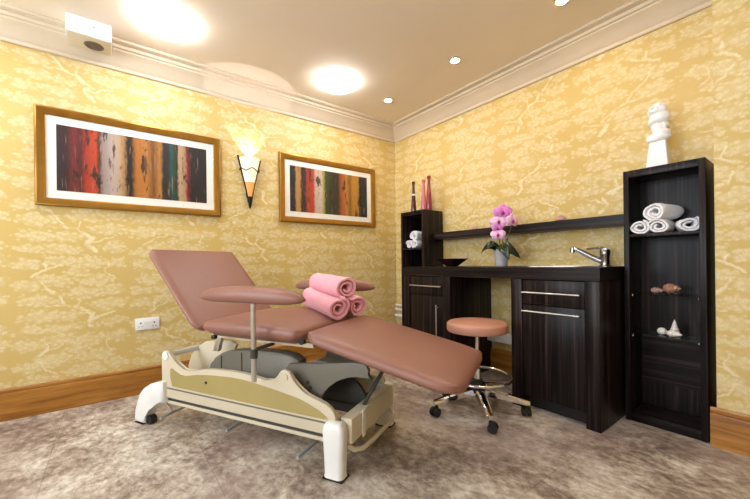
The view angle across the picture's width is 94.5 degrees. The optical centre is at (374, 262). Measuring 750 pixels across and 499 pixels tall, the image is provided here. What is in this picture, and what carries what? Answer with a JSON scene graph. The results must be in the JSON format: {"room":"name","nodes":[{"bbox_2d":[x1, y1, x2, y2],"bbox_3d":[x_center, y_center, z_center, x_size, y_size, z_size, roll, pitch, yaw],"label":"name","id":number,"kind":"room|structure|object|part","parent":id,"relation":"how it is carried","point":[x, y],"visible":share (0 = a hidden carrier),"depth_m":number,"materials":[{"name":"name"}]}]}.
{"room":"spa treatment room","nodes":[
{"label":"spa treatment room","id":0,"kind":"room"},
{"bbox_2d":[0,41,396,389],"bbox_3d":[-1.540,-0.287,2.762,4.600,2.490,0.100,-1,0,-37],"label":"wall","id":1,"kind":"structure","parent":0,"point":[75,283],"depth_m":2.53,"materials":[{"name":"yellow paper"}]},
{"bbox_2d":[33,103,220,216],"bbox_3d":[-1.726,-0.698,2.541,1.111,0.643,0.032,-1,0,-37],"label":"framed picture","id":2,"kind":"object","parent":1,"relation":"attached to","point":[82,160],"visible":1,"depth_m":2.48,"materials":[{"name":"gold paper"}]},
{"bbox_2d":[56,124,206,202],"bbox_3d":[-1.730,-0.698,2.546,0.903,0.435,0.001,-1,0,-37],"label":"print","id":3,"kind":"object","parent":2,"relation":"attached to","point":[91,161],"depth_m":2.50},
{"bbox_2d":[135,317,158,330],"bbox_3d":[-1.687,0.450,2.571,0.150,0.086,0.014,-1,0,-37],"label":"power socket","id":4,"kind":"object","parent":1,"relation":"attached to","point":[152,322],"visible":1,"depth_m":2.56,"materials":[{"name":"white plastic"}]},
{"bbox_2d":[0,341,326,421],"bbox_3d":[-1.529,0.862,2.683,4.499,0.193,0.022,-1,0,-37],"label":"baseboard","id":5,"kind":"structure","parent":1,"relation":"attached to","point":[47,397],"depth_m":2.33,"materials":[{"name":"brown wood"}]},
{"bbox_2d":[237,155,260,208],"bbox_3d":[-1.073,-0.695,2.993,0.207,0.460,0.101,-1,0,-37],"label":"wall lamp","id":6,"kind":"object","parent":1,"relation":"attached to","point":[248,165],"visible":1,"depth_m":2.98,"materials":[{"name":"beige glass"}]},
{"bbox_3d":[-1.136,-0.724,2.984,0.097,0.401,0.015,-1,0,-34],"label":"arm","id":7,"kind":"part","parent":6,"relation":"part of","materials":[{"name":"black metal"}]},
{"bbox_3d":[-1.072,-0.803,2.992,0.172,0.205,0.082,-1,0,-37],"label":"lamp shade","id":8,"kind":"part","parent":6,"relation":"part of","materials":[{"name":"beige glass"}]},
{"bbox_3d":[-1.082,-0.632,3.008,0.087,0.133,0.041,-1,0,-37],"label":"lamp shade","id":9,"kind":"part","parent":6,"relation":"part of","materials":[{"name":"orange glass"}]},
{"bbox_3d":[-1.046,-0.716,3.052,0.093,0.382,0.010,-1,0,-40],"label":"arm","id":10,"kind":"part","parent":6,"relation":"part of","materials":[{"name":"black metal"}]},
{"bbox_2d":[278,151,375,227],"bbox_3d":[-0.439,-0.708,3.517,1.099,0.641,0.032,-1,0,-37],"label":"framed picture","id":11,"kind":"object","parent":1,"relation":"attached to","point":[311,190],"visible":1,"depth_m":3.47,"materials":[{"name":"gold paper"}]},
{"bbox_2d":[290,165,366,217],"bbox_3d":[-0.443,-0.708,3.522,0.891,0.433,0.001,-1,0,-37],"label":"print","id":12,"kind":"object","parent":11,"relation":"attached to","point":[314,191],"depth_m":3.49},
{"bbox_2d":[0,0,711,142],"bbox_3d":[-0.740,-1.463,1.607,4.499,0.156,2.723,-1,0,-37],"label":"trim","id":13,"kind":"structure","parent":1,"relation":"attached to","point":[634,19],"depth_m":2.59,"materials":[{"name":"paint"}]},
{"bbox_2d":[0,0,631,121],"bbox_3d":[-0.235,-1.597,0.939,4.700,0.100,4.600,-1,0,-37],"label":"ceiling","id":14,"kind":"structure","parent":0,"point":[401,51],"depth_m":2.37,"materials":[{"name":"paint"}]},
{"bbox_2d":[65,12,111,55],"bbox_3d":[-1.843,-1.467,2.241,0.224,0.120,0.187,-1,0,-37],"label":"sensor box","id":15,"kind":"object","parent":14,"relation":"attached to","point":[82,32],"visible":1,"depth_m":2.19,"materials":[{"name":"white plastic"}]},
{"bbox_2d":[84,41,103,50],"bbox_3d":[-1.833,-1.411,2.261,0.104,0.008,0.104,-1,0,-37],"label":"grille","id":16,"kind":"object","parent":15,"relation":"attached to","point":[89,45],"depth_m":2.26,"materials":[{"name":"brown metal"}]},
{"bbox_2d":[135,1,196,41],"bbox_3d":[-1.317,-1.503,2.201,0.336,0.062,0.336,-1,0,-37],"label":"ceiling light","id":17,"kind":"object","parent":14,"relation":"attached to","point":[165,21],"visible":1,"depth_m":2.14,"materials":[{"name":"white plastic"}]},
{"bbox_2d":[318,70,357,93],"bbox_3d":[-0.316,-1.515,2.949,0.336,0.062,0.336,-1,0,-37],"label":"ceiling light","id":18,"kind":"object","parent":14,"relation":"attached to","point":[334,81],"visible":1,"depth_m":2.88,"materials":[{"name":"white"}]},
{"bbox_2d":[383,98,392,102],"bbox_3d":[0.123,-1.547,3.301,0.096,0.008,0.096,-1,0,-37],"label":"recessed light","id":19,"kind":"object","parent":14,"relation":"in","point":[386,100],"visible":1,"depth_m":3.29,"materials":[{"name":"silver metal"}]},
{"bbox_2d":[449,56,460,63],"bbox_3d":[0.614,-1.553,2.660,0.096,0.008,0.096,-1,0,-37],"label":"recessed light","id":20,"kind":"object","parent":14,"relation":"in","point":[453,60],"visible":1,"depth_m":2.65,"materials":[{"name":"white"}]},
{"bbox_2d":[553,0,569,6],"bbox_3d":[1.111,-1.559,2.060,0.096,0.008,0.096,-1,0,-37],"label":"recessed light","id":21,"kind":"object","parent":14,"relation":"in","point":[557,3],"visible":1,"depth_m":2.07,"materials":[{"name":"white"}]},
{"bbox_2d":[0,359,749,498],"bbox_3d":[-0.205,0.993,0.939,4.700,0.100,4.600,-1,0,-37],"label":"floor","id":22,"kind":"structure","parent":0,"point":[97,450],"depth_m":1.67,"materials":[{"name":"carpet"}]},
{"bbox_2d":[135,249,481,483],"bbox_3d":[-0.435,0.427,1.962,1.950,1.036,0.850,-1,0,25],"label":"massage table","id":23,"kind":"object","parent":22,"relation":"on","point":[277,389],"visible":0.94,"depth_m":1.73,"materials":[{"name":"pink leather"}]},
{"bbox_3d":[-1.021,0.146,2.234,0.431,0.460,0.629,-1,0,25],"label":"backrest","id":24,"kind":"part","parent":23,"relation":"part of","materials":[{"name":"pink leather"}]},
{"bbox_3d":[-1.007,0.590,2.147,0.425,0.244,0.020,-1,0,25],"label":"lift plate","id":25,"kind":"part","parent":23,"relation":"part of","materials":[{"name":"beige plastic"}]},
{"bbox_3d":[-0.765,0.894,1.917,0.018,0.028,0.137,-1,0,28],"label":"pedal rod","id":26,"kind":"part","parent":23,"relation":"part of","materials":[{"name":"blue metal"}]},
{"bbox_3d":[-0.712,0.799,1.794,1.175,0.018,0.024,-1,0,25],"label":"chassis rail","id":27,"kind":"part","parent":23,"relation":"part of","materials":[{"name":"beige plastic"}]},
{"bbox_3d":[-0.703,0.635,1.780,1.182,0.271,0.024,-1,0,25],"label":"panel","id":28,"kind":"part","parent":23,"relation":"part of","materials":[{"name":"beige plastic"}]},
{"bbox_3d":[-0.592,0.148,1.625,0.640,0.081,0.110,-1,0,25],"label":"armrest","id":29,"kind":"part","parent":23,"relation":"part of","materials":[{"name":"pink leather"}]},
{"bbox_3d":[-0.565,0.368,1.613,0.025,0.368,0.025,-1,0,25],"label":"post","id":30,"kind":"part","parent":23,"relation":"part of","materials":[{"name":"silver metal"}]},
{"bbox_3d":[-0.522,0.402,2.002,0.690,0.022,0.414,-1,0,25],"label":"seat frame","id":31,"kind":"part","parent":23,"relation":"part of","materials":[{"name":"beige plastic"}]},
{"bbox_3d":[-0.514,0.327,1.998,0.654,0.126,0.630,-1,0,25],"label":"seat","id":32,"kind":"part","parent":23,"relation":"part of","materials":[{"name":"pink leather"}]},
{"bbox_3d":[-0.322,0.889,1.657,0.018,0.028,0.151,-1,0,27],"label":"pedal rod","id":33,"kind":"part","parent":23,"relation":"part of","materials":[{"name":"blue metal"}]},
{"bbox_2d":[302,287,349,319],"bbox_3d":[-0.290,0.229,2.002,0.136,0.163,0.355,-1,0,-37],"label":"rolled towel","id":34,"kind":"object","parent":23,"relation":"on","point":[336,308],"visible":0.98,"depth_m":1.90,"materials":[{"name":"pink fabric"}]},
{"bbox_2d":[309,273,355,297],"bbox_3d":[-0.266,0.136,2.084,0.143,0.147,0.357,-1,0,-37],"label":"rolled towel","id":35,"kind":"object","parent":34,"relation":"on","point":[336,286],"visible":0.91,"depth_m":1.98,"materials":[{"name":"pink fabric"}]},
{"bbox_3d":[-0.228,0.627,1.636,0.488,0.352,0.022,-1,0,25],"label":"lift arm","id":36,"kind":"part","parent":23,"relation":"part of","materials":[{"name":"grey plastic"}]},
{"bbox_3d":[-0.278,0.143,2.295,0.610,0.081,0.110,-1,0,25],"label":"armrest","id":37,"kind":"part","parent":23,"relation":"part of","materials":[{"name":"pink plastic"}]},
{"bbox_3d":[-0.150,0.476,1.651,0.260,0.012,0.071,-1,0,25],"label":"arm","id":38,"kind":"part","parent":23,"relation":"part of","materials":[{"name":"grey plastic"}]},
{"bbox_3d":[-0.070,0.625,1.975,0.488,0.352,0.022,-1,0,25],"label":"lift arm","id":39,"kind":"part","parent":23,"relation":"part of","materials":[{"name":"grey plastic"}]},
{"bbox_2d":[346,294,365,314],"bbox_3d":[-0.195,0.221,2.110,0.118,0.163,0.353,-1,0,-37],"label":"rolled towel","id":40,"kind":"object","parent":23,"relation":"on","point":[357,303],"visible":0.36,"depth_m":1.98,"materials":[{"name":"pink fabric"}]},
{"bbox_3d":[-0.479,0.714,2.256,1.182,0.107,0.024,-1,0,25],"label":"panel","id":41,"kind":"part","parent":23,"relation":"part of","materials":[{"name":"beige plastic"}]},
{"bbox_2d":[401,209,442,325],"bbox_3d":[0.478,0.211,3.505,0.274,1.446,0.320,-1,0,-37],"label":"shelving unit","id":42,"kind":"object","parent":22,"relation":"on","point":[429,222],"visible":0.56,"depth_m":3.44,"materials":[{"name":"black wood"}]},
{"bbox_2d":[406,240,412,247],"bbox_3d":[0.419,-0.193,3.555,0.202,0.087,0.089,-1,0,-37],"label":"rolled towel","id":43,"kind":"object","parent":42,"relation":"on","point":[408,242],"visible":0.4,"depth_m":3.51,"materials":[{"name":"white fabric"}]},
{"bbox_3d":[0.383,0.212,3.618,0.260,1.446,0.026,-1,0,-37],"label":"panel","id":44,"kind":"part","parent":42,"relation":"part of","materials":[{"name":"black wood"}]},
{"bbox_3d":[0.464,-0.491,3.501,0.260,0.040,0.267,-1,0,-37],"label":"panel","id":45,"kind":"part","parent":42,"relation":"part of","materials":[{"name":"black wood"}]},
{"bbox_2d":[403,247,421,249],"bbox_3d":[0.470,-0.142,3.502,0.254,0.018,0.267,-1,0,-37],"label":"shelf","id":46,"kind":"object","parent":42,"relation":"attached to","point":[404,248],"depth_m":3.42,"materials":[{"name":"black wood"}]},
{"bbox_2d":[411,181,415,210],"bbox_3d":[0.397,-0.674,3.562,0.056,0.325,0.056,-1,0,-37],"label":"bottle","id":47,"kind":"object","parent":42,"relation":"on","point":[413,202],"visible":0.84,"depth_m":3.55,"materials":[{"name":"glass"}]},
{"bbox_2d":[411,240,421,247],"bbox_3d":[0.467,-0.190,3.492,0.202,0.089,0.085,-1,0,-37],"label":"rolled towel","id":48,"kind":"object","parent":42,"relation":"on","point":[415,243],"visible":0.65,"depth_m":3.44,"materials":[{"name":"white fabric"}]},
{"bbox_2d":[410,231,421,239],"bbox_3d":[0.460,-0.271,3.501,0.200,0.098,0.111,-1,0,-37],"label":"rolled towel","id":49,"kind":"object","parent":48,"relation":"on","point":[415,235],"visible":0.56,"depth_m":3.44,"materials":[{"name":"white fabric"}]},
{"bbox_2d":[421,179,425,208],"bbox_3d":[0.489,-0.675,3.489,0.060,0.325,0.060,-1,0,-37],"label":"bottle","id":50,"kind":"object","parent":42,"relation":"on","point":[423,198],"visible":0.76,"depth_m":3.47,"materials":[{"name":"pink glass"}]},
{"bbox_2d":[426,176,431,209],"bbox_3d":[0.528,-0.682,3.389,0.062,0.338,0.062,-1,0,-37],"label":"bottle","id":51,"kind":"object","parent":42,"relation":"on","point":[429,197],"visible":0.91,"depth_m":3.37,"materials":[{"name":"pink glass"}]},
{"bbox_3d":[0.561,0.210,3.384,0.260,1.446,0.026,-1,0,-37],"label":"panel","id":52,"kind":"part","parent":42,"relation":"part of","materials":[{"name":"black wood"}]},
{"bbox_3d":[0.582,0.210,3.583,0.014,1.442,0.316,-1,0,-37],"label":"panel","id":53,"kind":"part","parent":42,"relation":"part of","materials":[{"name":"black wood"}]},
{"bbox_2d":[404,275,491,371],"bbox_3d":[0.630,0.520,3.076,0.570,0.824,0.540,-1,0,-37],"label":"base cabinet","id":54,"kind":"object","parent":22,"relation":"on","point":[430,302],"visible":0.63,"depth_m":2.89,"materials":[{"name":"wood"}]},
{"bbox_3d":[0.501,0.522,3.270,0.541,0.824,0.075,-1,0,-37],"label":"panel","id":55,"kind":"part","parent":54,"relation":"part of","materials":[{"name":"black wood"}]},
{"bbox_3d":[0.419,0.191,2.906,0.036,0.010,0.355,-1,0,-37],"label":"handle","id":56,"kind":"part","parent":54,"relation":"part of","materials":[{"name":"metal"}]},
{"bbox_3d":[0.434,0.191,2.931,0.020,0.153,0.384,-1,0,-37],"label":"drawer","id":57,"kind":"part","parent":54,"relation":"part of","materials":[{"name":"black wood"}]},
{"bbox_3d":[0.439,0.560,2.931,0.020,0.577,0.384,-1,0,-37],"label":"door","id":58,"kind":"part","parent":54,"relation":"part of","materials":[{"name":"black wood"}]},
{"bbox_3d":[0.503,0.497,2.801,0.036,0.315,0.010,-1,0,-37],"label":"handle","id":59,"kind":"part","parent":54,"relation":"part of","materials":[{"name":"metal"}]},
{"bbox_3d":[0.782,0.519,2.900,0.541,0.824,0.075,-1,0,-37],"label":"panel","id":60,"kind":"part","parent":54,"relation":"part of","materials":[{"name":"black wood"}]},
{"bbox_2d":[429,317,531,433],"bbox_3d":[0.636,0.649,2.209,0.603,0.566,0.572,-1,0,-37],"label":"stool","id":61,"kind":"object","parent":22,"relation":"on","point":[481,389],"visible":0.77,"depth_m":2.10,"materials":[{"name":"pink plastic"}]},
{"bbox_3d":[0.490,0.822,2.154,0.273,0.079,0.056,-1,0,-15],"label":"leg","id":62,"kind":"part","parent":61,"relation":"part of","materials":[{"name":"silver metal"}]},
{"bbox_3d":[0.646,0.399,2.197,0.374,0.067,0.374,-1,0,-37],"label":"seat","id":63,"kind":"part","parent":61,"relation":"part of","materials":[{"name":"pink leather"}]},
{"bbox_3d":[0.643,0.820,2.031,0.056,0.079,0.273,-1,0,3],"label":"leg","id":64,"kind":"part","parent":61,"relation":"part of","materials":[{"name":"silver metal"}]},
{"bbox_3d":[0.755,0.819,2.327,0.056,0.079,0.273,-1,0,39],"label":"leg","id":65,"kind":"part","parent":61,"relation":"part of","materials":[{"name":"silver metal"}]},
{"bbox_3d":[0.807,0.818,2.138,0.273,0.079,0.056,-1,0,21],"label":"leg","id":66,"kind":"part","parent":61,"relation":"part of","materials":[{"name":"silver metal"}]},
{"bbox_2d":[511,279,625,433],"bbox_3d":[1.265,0.513,2.239,0.570,0.824,0.524,-1,0,-37],"label":"base cabinet","id":67,"kind":"object","parent":22,"relation":"on","point":[568,336],"visible":0.91,"depth_m":2.03,"materials":[{"name":"wood"}]},
{"bbox_2d":[403,266,623,280],"bbox_3d":[0.952,0.065,2.669,0.545,0.076,1.585,-1,0,-37],"label":"countertop","id":68,"kind":"structure","parent":67,"relation":"on","point":[592,273],"depth_m":2.21,"materials":[{"name":"black wood"}]},
{"bbox_2d":[436,258,467,265],"bbox_3d":[0.666,-0.004,3.002,0.196,0.067,0.224,-1,0,-37],"label":"dish","id":69,"kind":"object","parent":68,"relation":"on","point":[454,261],"visible":0.94,"depth_m":2.94,"materials":[{"name":"brown paint"}]},
{"bbox_2d":[481,204,519,265],"bbox_3d":[0.964,-0.211,2.655,0.227,0.475,0.256,-1,0,-6],"label":"potted orchid","id":70,"kind":"object","parent":68,"relation":"on","point":[502,253],"visible":0.96,"depth_m":2.61,"materials":[{"name":"pink plant"}]},
{"bbox_3d":[0.926,-0.271,2.621,0.089,0.068,0.020,-1,0,15],"label":"flower","id":71,"kind":"part","parent":70,"relation":"part of","materials":[{"name":"pink plant"}]},
{"bbox_3d":[0.932,-0.223,2.624,0.114,0.087,0.017,-1,0,21],"label":"flower","id":72,"kind":"part","parent":70,"relation":"part of","materials":[{"name":"pink plant"}]},
{"bbox_3d":[0.934,-0.321,2.622,0.127,0.096,0.024,-1,0,10],"label":"flower","id":73,"kind":"part","parent":70,"relation":"part of","materials":[{"name":"pink plant"}]},
{"bbox_3d":[0.976,-0.040,2.676,0.120,0.132,0.120,-1,0,-37],"label":"pot","id":74,"kind":"part","parent":70,"relation":"part of","materials":[{"name":"white ceramic"}]},
{"bbox_3d":[0.962,-0.394,2.615,0.144,0.110,0.021,-1,0,15],"label":"flower","id":75,"kind":"part","parent":70,"relation":"part of","materials":[{"name":"pink plant"}]},
{"bbox_3d":[1.010,-0.320,2.552,0.127,0.097,0.019,-1,0,-25],"label":"flower","id":76,"kind":"part","parent":70,"relation":"part of","materials":[{"name":"pink plant"}]},
{"bbox_2d":[527,265,595,266],"bbox_3d":[1.231,0.055,2.275,0.328,0.073,0.328,-1,0,-37],"label":"sink","id":77,"kind":"object","parent":68,"relation":"in","point":[553,265],"visible":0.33,"depth_m":2.24,"materials":[{"name":"metal"}]},
{"bbox_2d":[570,247,611,265],"bbox_3d":[1.416,-0.044,2.282,0.232,0.129,0.068,-1,0,34],"label":"mixer tap","id":78,"kind":"object","parent":68,"relation":"on","point":[605,253],"visible":0.94,"depth_m":2.24,"materials":[{"name":"silver metal"}]},
{"bbox_3d":[1.401,-0.050,2.296,0.191,0.115,0.035,-1,0,35],"label":"spout","id":79,"kind":"part","parent":78,"relation":"part of","materials":[{"name":"silver metal"}]},
{"bbox_3d":[1.448,-0.089,2.261,0.120,0.034,0.024,-1,0,39],"label":"lever","id":80,"kind":"part","parent":78,"relation":"part of","materials":[{"name":"silver metal"}]},
{"bbox_3d":[1.141,0.514,2.426,0.541,0.824,0.075,-1,0,-37],"label":"panel","id":81,"kind":"part","parent":67,"relation":"part of","materials":[{"name":"black wood"}]},
{"bbox_3d":[1.046,0.184,2.080,0.036,0.010,0.341,-1,0,-37],"label":"handle","id":82,"kind":"part","parent":67,"relation":"part of","materials":[{"name":"metal"}]},
{"bbox_3d":[1.047,0.302,2.080,0.036,0.010,0.341,-1,0,-37],"label":"handle","id":83,"kind":"part","parent":67,"relation":"part of","materials":[{"name":"metal"}]},
{"bbox_3d":[1.070,0.184,2.094,0.020,0.153,0.368,-1,0,-37],"label":"drawer","id":84,"kind":"part","parent":67,"relation":"part of","materials":[{"name":"black wood"}]},
{"bbox_3d":[1.074,0.553,2.094,0.020,0.577,0.368,-1,0,-37],"label":"door","id":85,"kind":"part","parent":67,"relation":"part of","materials":[{"name":"black wood"}]},
{"bbox_3d":[1.412,0.511,2.069,0.541,0.824,0.075,-1,0,-37],"label":"panel","id":86,"kind":"part","parent":67,"relation":"part of","materials":[{"name":"black wood"}]},
{"bbox_2d":[623,157,715,442],"bbox_3d":[1.671,0.190,1.976,0.220,1.460,0.357,-1,0,-37],"label":"shelving unit","id":87,"kind":"object","parent":22,"relation":"on","point":[670,382],"visible":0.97,"depth_m":2.01,"materials":[{"name":"black wood"}]},
{"bbox_3d":[1.566,0.191,2.104,0.206,1.460,0.026,-1,0,-37],"label":"panel","id":88,"kind":"part","parent":87,"relation":"part of","materials":[{"name":"black wood"}]},
{"bbox_2d":[630,220,654,233],"bbox_3d":[1.594,-0.206,2.053,0.174,0.091,0.097,-1,0,-37],"label":"rolled towel","id":89,"kind":"object","parent":87,"relation":"on","point":[640,227],"visible":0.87,"depth_m":2.01,"materials":[{"name":"white fabric"}]},
{"bbox_2d":[651,287,663,292],"bbox_3d":[1.625,0.156,1.995,0.034,0.034,0.061,-1,0,-37],"label":"seashell","id":90,"kind":"object","parent":87,"relation":"on","point":[655,290],"visible":0.92,"depth_m":1.99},
{"bbox_2d":[646,102,671,167],"bbox_3d":[1.635,-0.728,1.996,0.101,0.375,0.115,-1,0,-37],"label":"sculpture","id":91,"kind":"object","parent":87,"relation":"on","point":[659,153],"visible":1,"depth_m":1.97,"materials":[{"name":"white ceramic"}]},
{"bbox_2d":[648,219,675,232],"bbox_3d":[1.647,-0.211,1.985,0.172,0.086,0.094,-1,0,-37],"label":"rolled towel","id":92,"kind":"object","parent":87,"relation":"on","point":[657,225],"visible":0.97,"depth_m":1.95,"materials":[{"name":"white fabric"}]},
{"bbox_2d":[643,203,683,220],"bbox_3d":[1.642,-0.286,1.975,0.171,0.102,0.120,-1,0,-18],"label":"rolled towel","id":93,"kind":"object","parent":92,"relation":"on","point":[656,210],"visible":0.97,"depth_m":1.94,"materials":[{"name":"white fabric"}]},
{"bbox_2d":[657,327,666,334],"bbox_3d":[1.636,0.388,1.977,0.042,0.040,0.044,-1,0,-37],"label":"seashell","id":94,"kind":"object","parent":87,"relation":"on","point":[662,331],"visible":0.94,"depth_m":1.97,"materials":[{"name":"white"}]},
{"bbox_3d":[1.657,-0.521,1.972,0.206,0.040,0.304,-1,0,-37],"label":"panel","id":95,"kind":"part","parent":87,"relation":"part of","materials":[{"name":"black wood"}]},
{"bbox_2d":[629,230,698,238],"bbox_3d":[1.664,-0.161,1.973,0.200,0.018,0.304,-1,0,-37],"label":"shelf","id":96,"kind":"object","parent":87,"relation":"attached to","point":[676,234],"depth_m":1.97,"materials":[{"name":"black wood"}]},
{"bbox_2d":[632,291,699,297],"bbox_3d":[1.666,0.177,1.972,0.183,0.008,0.301,-1,0,-37],"label":"glass shelf","id":97,"kind":"object","parent":87,"relation":"attached to","point":[683,294],"depth_m":1.98,"materials":[{"name":"clear glass"}]},
{"bbox_3d":[1.675,0.894,1.973,0.201,0.052,0.304,-1,0,-37],"label":"panel","id":98,"kind":"part","parent":87,"relation":"part of","materials":[{"name":"black wood"}]},
{"bbox_3d":[1.748,0.569,2.031,0.008,0.300,0.303,-1,0,-37],"label":"panel","id":99,"kind":"part","parent":87,"relation":"part of","materials":[{"name":"black wood"}]},
{"bbox_2d":[663,283,680,293],"bbox_3d":[1.652,0.143,1.935,0.061,0.059,0.075,-1,0,8],"label":"seashell","id":100,"kind":"object","parent":87,"relation":"on","point":[669,288],"visible":1,"depth_m":1.92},
{"bbox_2d":[666,330,681,336],"bbox_3d":[1.643,0.389,1.907,0.039,0.038,0.073,-1,0,-8],"label":"seashell","id":101,"kind":"object","parent":87,"relation":"on","point":[671,333],"visible":1,"depth_m":1.90,"materials":[{"name":"white"}]},
{"bbox_2d":[670,320,680,336],"bbox_3d":[1.680,0.363,1.944,0.057,0.090,0.057,-1,0,-37],"label":"seashell","id":102,"kind":"object","parent":87,"relation":"on","point":[674,327],"visible":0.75,"depth_m":1.93,"materials":[{"name":"white"}]},
{"bbox_2d":[675,216,698,230],"bbox_3d":[1.713,-0.207,1.897,0.106,0.083,0.123,-1,0,33],"label":"rolled towel","id":103,"kind":"object","parent":87,"relation":"on","point":[680,225],"visible":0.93,"depth_m":1.86,"materials":[{"name":"white fabric"}]},
{"bbox_3d":[1.766,0.188,1.840,0.206,1.460,0.026,-1,0,-37],"label":"panel","id":104,"kind":"part","parent":87,"relation":"part of","materials":[{"name":"black wood"}]},
{"bbox_2d":[395,6,716,394],"bbox_3d":[1.136,-0.318,2.957,0.100,2.490,2.824,-1,0,-37],"label":"wall","id":105,"kind":"structure","parent":0,"point":[563,143],"depth_m":2.54,"materials":[{"name":"yellow paper"}]},
{"bbox_2d":[487,332,511,344],"bbox_3d":[1.149,0.623,2.805,0.080,0.083,0.516,-1,0,-37],"label":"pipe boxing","id":106,"kind":"object","parent":105,"relation":"attached to","point":[507,338],"visible":0.09,"depth_m":2.86,"materials":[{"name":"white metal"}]},
{"bbox_2d":[434,214,623,239],"bbox_3d":[1.112,-0.263,2.777,0.154,0.064,1.585,-1,0,-37],"label":"wall shelf","id":107,"kind":"object","parent":105,"relation":"attached to","point":[617,220],"visible":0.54,"depth_m":2.50,"materials":[{"name":"black wood"}]},
{"bbox_2d":[555,215,564,220],"bbox_3d":[1.335,-0.324,2.504,0.046,0.051,0.079,-1,0,-37],"label":"seashell","id":108,"kind":"object","parent":107,"relation":"on","point":[560,217],"visible":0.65,"depth_m":2.49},
{"bbox_2d":[491,347,716,406],"bbox_3d":[1.077,0.831,2.951,0.022,0.193,2.700,-1,0,-37],"label":"baseboard","id":109,"kind":"structure","parent":105,"relation":"attached to","point":[500,358],"depth_m":2.94,"materials":[{"name":"brown wood"}]},
{"bbox_2d":[712,0,749,414],"bbox_3d":[2.304,-0.332,1.145,0.228,2.490,1.676,-1,0,-37],"label":"wall","id":110,"kind":"structure","parent":0,"point":[730,18],"depth_m":1.69,"materials":[{"name":"yellow paper"}]},
{"bbox_2d":[710,406,749,456],"bbox_3d":[2.211,0.818,1.078,0.022,0.193,1.698,-1,0,-37],"label":"baseboard","id":111,"kind":"structure","parent":110,"relation":"attached to","point":[729,430],"depth_m":1.69,"materials":[{"name":"brown wood"}]}
]}

